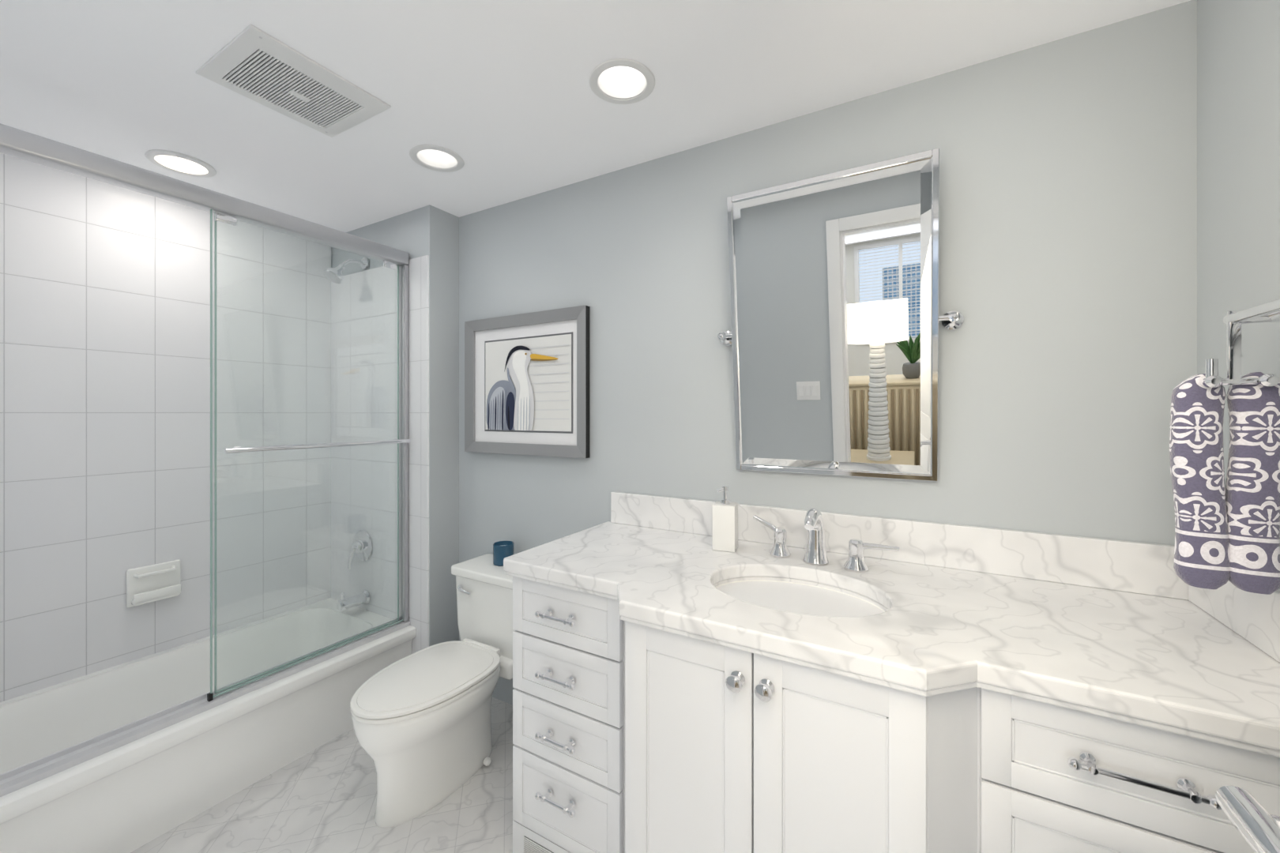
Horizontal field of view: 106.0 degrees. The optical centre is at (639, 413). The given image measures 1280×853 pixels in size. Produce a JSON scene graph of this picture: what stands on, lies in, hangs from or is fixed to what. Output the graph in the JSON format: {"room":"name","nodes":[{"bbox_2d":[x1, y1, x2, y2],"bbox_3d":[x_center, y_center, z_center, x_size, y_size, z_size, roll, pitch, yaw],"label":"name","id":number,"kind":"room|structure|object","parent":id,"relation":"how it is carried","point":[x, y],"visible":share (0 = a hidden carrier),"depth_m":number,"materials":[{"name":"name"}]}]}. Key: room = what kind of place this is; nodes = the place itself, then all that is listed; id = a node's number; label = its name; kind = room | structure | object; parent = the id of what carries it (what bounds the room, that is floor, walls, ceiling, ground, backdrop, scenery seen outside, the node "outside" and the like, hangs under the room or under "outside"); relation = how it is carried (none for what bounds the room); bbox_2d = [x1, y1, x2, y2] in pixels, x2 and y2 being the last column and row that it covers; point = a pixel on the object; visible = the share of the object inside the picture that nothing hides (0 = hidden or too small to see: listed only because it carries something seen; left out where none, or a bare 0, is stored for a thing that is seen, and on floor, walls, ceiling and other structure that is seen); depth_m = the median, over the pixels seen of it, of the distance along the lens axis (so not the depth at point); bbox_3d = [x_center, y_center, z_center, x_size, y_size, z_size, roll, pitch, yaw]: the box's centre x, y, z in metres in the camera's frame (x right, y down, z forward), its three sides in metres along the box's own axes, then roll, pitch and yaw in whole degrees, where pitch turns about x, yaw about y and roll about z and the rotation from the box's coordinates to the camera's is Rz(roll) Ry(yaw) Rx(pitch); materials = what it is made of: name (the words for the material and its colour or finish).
{"room":"bathroom","nodes":[
{"label":"bathroom","id":0,"kind":"room"},
{"bbox_2d":[0,153,331,702],"bbox_3d":[-2.206,0.190,2.036,0.108,2.380,1.670,0,0,30],"label":"wall","id":1,"kind":"structure","parent":0,"point":[104,387],"depth_m":2.04,"materials":[{"name":"tile"}]},
{"bbox_2d":[126,559,181,607],"bbox_3d":[-2.086,0.735,2.077,0.058,0.160,0.170,0,0,30],"label":"soap dish","id":2,"kind":"object","parent":1,"relation":"attached to","point":[152,583],"visible":1,"depth_m":2.07,"materials":[{"name":"white ceramic"}]},
{"bbox_2d":[130,697,514,852],"bbox_3d":[-0.594,1.430,1.269,3.668,0.100,1.940,0,0,30],"label":"floor","id":3,"kind":"structure","parent":0,"point":[321,799],"depth_m":1.65,"materials":[{"name":"stone"}]},
{"bbox_2d":[0,598,416,852],"bbox_3d":[-1.802,1.212,1.870,0.757,0.335,1.540,0,0,30],"label":"bathtub","id":4,"kind":"object","parent":3,"relation":"on","point":[131,797],"visible":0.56,"depth_m":1.80,"materials":[{"name":"white ceramic"}]},
{"bbox_2d":[0,123,410,797],"bbox_3d":[-1.531,0.126,1.715,0.100,1.837,1.538,0,0,30],"label":"shower door","id":5,"kind":"structure","parent":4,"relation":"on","point":[25,145],"depth_m":1.86,"materials":[{"name":"clear glass"}]},
{"bbox_2d":[350,553,515,828],"bbox_3d":[-0.720,1.028,1.882,0.476,0.703,0.770,0,0,30],"label":"toilet","id":6,"kind":"object","parent":3,"relation":"on","point":[422,723],"visible":0.98,"depth_m":1.73,"materials":[{"name":"white ceramic"}]},
{"bbox_2d":[493,541,514,566],"bbox_3d":[-0.615,0.631,2.171,0.092,0.090,0.092,0,0,30],"label":"candle","id":7,"kind":"object","parent":6,"relation":"on","point":[502,550],"visible":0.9,"depth_m":2.13,"materials":[{"name":"blue glass"}]},
{"bbox_2d":[512,589,1279,852],"bbox_3d":[0.437,0.940,1.270,1.678,0.880,0.707,0,0,30],"label":"bathroom vanity","id":8,"kind":"object","parent":3,"relation":"on","point":[680,684],"depth_m":0.98,"materials":[{"name":"white paint"}]},
{"bbox_2d":[503,521,1279,779],"bbox_3d":[0.430,0.474,1.281,1.698,0.050,0.698,0,0,30],"label":"countertop","id":9,"kind":"structure","parent":8,"relation":"on","point":[1159,672],"depth_m":0.98,"materials":[{"name":"white stone"}]},
{"bbox_2d":[711,485,737,552],"bbox_3d":[0.283,0.345,1.597,0.074,0.207,0.074,0,0,20],"label":"soap dispenser","id":10,"kind":"object","parent":9,"relation":"on","point":[724,524],"visible":1,"depth_m":1.56,"materials":[{"name":"white ceramic"}]},
{"bbox_2d":[708,570,888,627],"bbox_3d":[0.401,0.570,1.247,0.483,0.166,0.368,0,0,30],"label":"sink","id":11,"kind":"object","parent":9,"relation":"in","point":[860,605],"depth_m":1.31,"materials":[{"name":"white ceramic"}]},
{"bbox_2d":[752,508,899,572],"bbox_3d":[0.526,0.364,1.435,0.435,0.169,0.193,0,0,30],"label":"faucet","id":12,"kind":"object","parent":9,"relation":"on","point":[815,552],"visible":1,"depth_m":1.43,"materials":[{"name":"silver metal"}]},
{"bbox_2d":[331,204,459,654],"bbox_3d":[-1.358,0.190,2.664,0.955,2.380,0.278,0,0,30],"label":"wall","id":13,"kind":"structure","parent":0,"point":[426,238],"depth_m":2.43,"materials":[{"name":"tile"}]},
{"bbox_2d":[323,257,368,284],"bbox_3d":[-1.510,-0.741,2.474,0.094,0.169,0.203,0,0,30],"label":"shower head","id":14,"kind":"object","parent":13,"relation":"attached to","point":[332,271],"depth_m":2.43},
{"bbox_2d":[336,590,370,611],"bbox_3d":[-1.486,0.962,2.495,0.072,0.099,0.142,0,0,30],"label":"tub spout","id":15,"kind":"object","parent":13,"relation":"attached to","point":[357,598],"depth_m":2.48,"materials":[{"name":"silver metal"}]},
{"bbox_2d":[347,530,372,569],"bbox_3d":[-1.489,0.723,2.542,0.164,0.199,0.063,0,0,30],"label":"shower valve","id":16,"kind":"object","parent":13,"relation":"attached to","point":[359,536],"depth_m":2.54,"materials":[{"name":"silver metal"}]},
{"bbox_2d":[0,0,1190,232],"bbox_3d":[-0.594,-1.080,1.269,3.668,0.160,1.940,0,0,30],"label":"ceiling","id":17,"kind":"structure","parent":0,"point":[504,101],"depth_m":1.43,"materials":[{"name":"paint"}]},
{"bbox_2d":[144,149,216,177],"bbox_3d":[-1.834,-0.995,1.929,0.208,0.010,0.208,0,0,30],"label":"recessed light","id":18,"kind":"object","parent":17,"relation":"in","point":[181,163],"visible":0.98,"depth_m":1.92,"materials":[{"name":"white plastic"}]},
{"bbox_2d":[195,23,391,137],"bbox_3d":[-1.053,-0.995,1.486,0.345,0.010,0.380,0,0,30],"label":"ceiling vent","id":19,"kind":"object","parent":17,"relation":"in","point":[254,63],"visible":1,"depth_m":1.45,"materials":[{"name":"white plastic"}]},
{"bbox_2d":[409,144,464,172],"bbox_3d":[-0.795,-1.059,1.891,0.200,0.132,0.200,0,0,30],"label":"recessed light","id":20,"kind":"object","parent":17,"relation":"in","point":[435,156],"visible":0.58,"depth_m":1.93,"materials":[{"name":"white plastic"}]},
{"bbox_2d":[588,58,655,104],"bbox_3d":[-0.054,-1.059,1.455,0.200,0.132,0.200,0,0,30],"label":"recessed light","id":21,"kind":"object","parent":17,"relation":"in","point":[623,79],"visible":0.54,"depth_m":1.50,"materials":[{"name":"white plastic"}]},
{"bbox_2d":[459,0,1197,705],"bbox_3d":[0.278,0.190,1.830,2.713,2.380,0.100,0,0,30],"label":"wall","id":22,"kind":"structure","parent":0,"point":[1067,245],"depth_m":1.39,"materials":[{"name":"paint"}]},
{"bbox_2d":[464,304,589,458],"bbox_3d":[-0.541,-0.132,2.219,0.735,0.643,0.034,0,0,30],"label":"framed picture","id":23,"kind":"object","parent":22,"relation":"attached to","point":[526,383],"visible":1,"depth_m":2.19,"materials":[{"name":"grey"}]},
{"bbox_2d":[718,148,964,481],"bbox_3d":[0.588,-0.265,1.528,0.741,0.932,0.124,0,0,30],"label":"mirror","id":24,"kind":"object","parent":22,"relation":"attached to","point":[831,337],"visible":1,"depth_m":1.50,"materials":[{"name":"silver metal"}]},
{"bbox_2d":[610,491,1185,598],"bbox_3d":[0.610,0.386,1.568,1.670,0.125,0.021,0,0,30],"label":"backsplash","id":25,"kind":"structure","parent":22,"relation":"attached to","point":[1129,566],"depth_m":1.38,"materials":[{"name":"white stone"}]},
{"bbox_2d":[1197,0,1279,488],"bbox_3d":[0.929,0.190,0.339,0.100,2.380,1.840,0,0,30],"label":"wall","id":26,"kind":"structure","parent":0,"point":[1238,154],"depth_m":1.01,"materials":[{"name":"paint"}]},
{"bbox_2d":[1169,298,1279,594],"bbox_3d":[0.917,0.062,0.589,0.168,0.516,0.738,0,0,30],"label":"towel rack","id":27,"kind":"object","parent":26,"relation":"attached to","point":[1230,532],"visible":1,"depth_m":0.86,"materials":[{"name":"purple fabric"}]},
{"bbox_2d":[1185,580,1279,662],"bbox_3d":[1.177,0.386,0.898,0.020,0.125,0.576,0,0,30],"label":"backsplash","id":28,"kind":"structure","parent":26,"relation":"attached to","point":[1255,617],"depth_m":0.95,"materials":[{"name":"white stone"}]},
{"bbox_3d":[-1.046,0.190,0.479,3.468,2.380,0.120,0,0,30],"label":"wall","id":29,"kind":"structure","parent":0,"visible":0},
{"bbox_2d":[1215,786,1279,852],"bbox_3d":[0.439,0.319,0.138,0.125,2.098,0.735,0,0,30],"label":"door handle","id":30,"kind":"structure","parent":29,"relation":"in","point":[1255,823],"depth_m":0.43,"materials":[{"name":"silver metal"}]}
]}

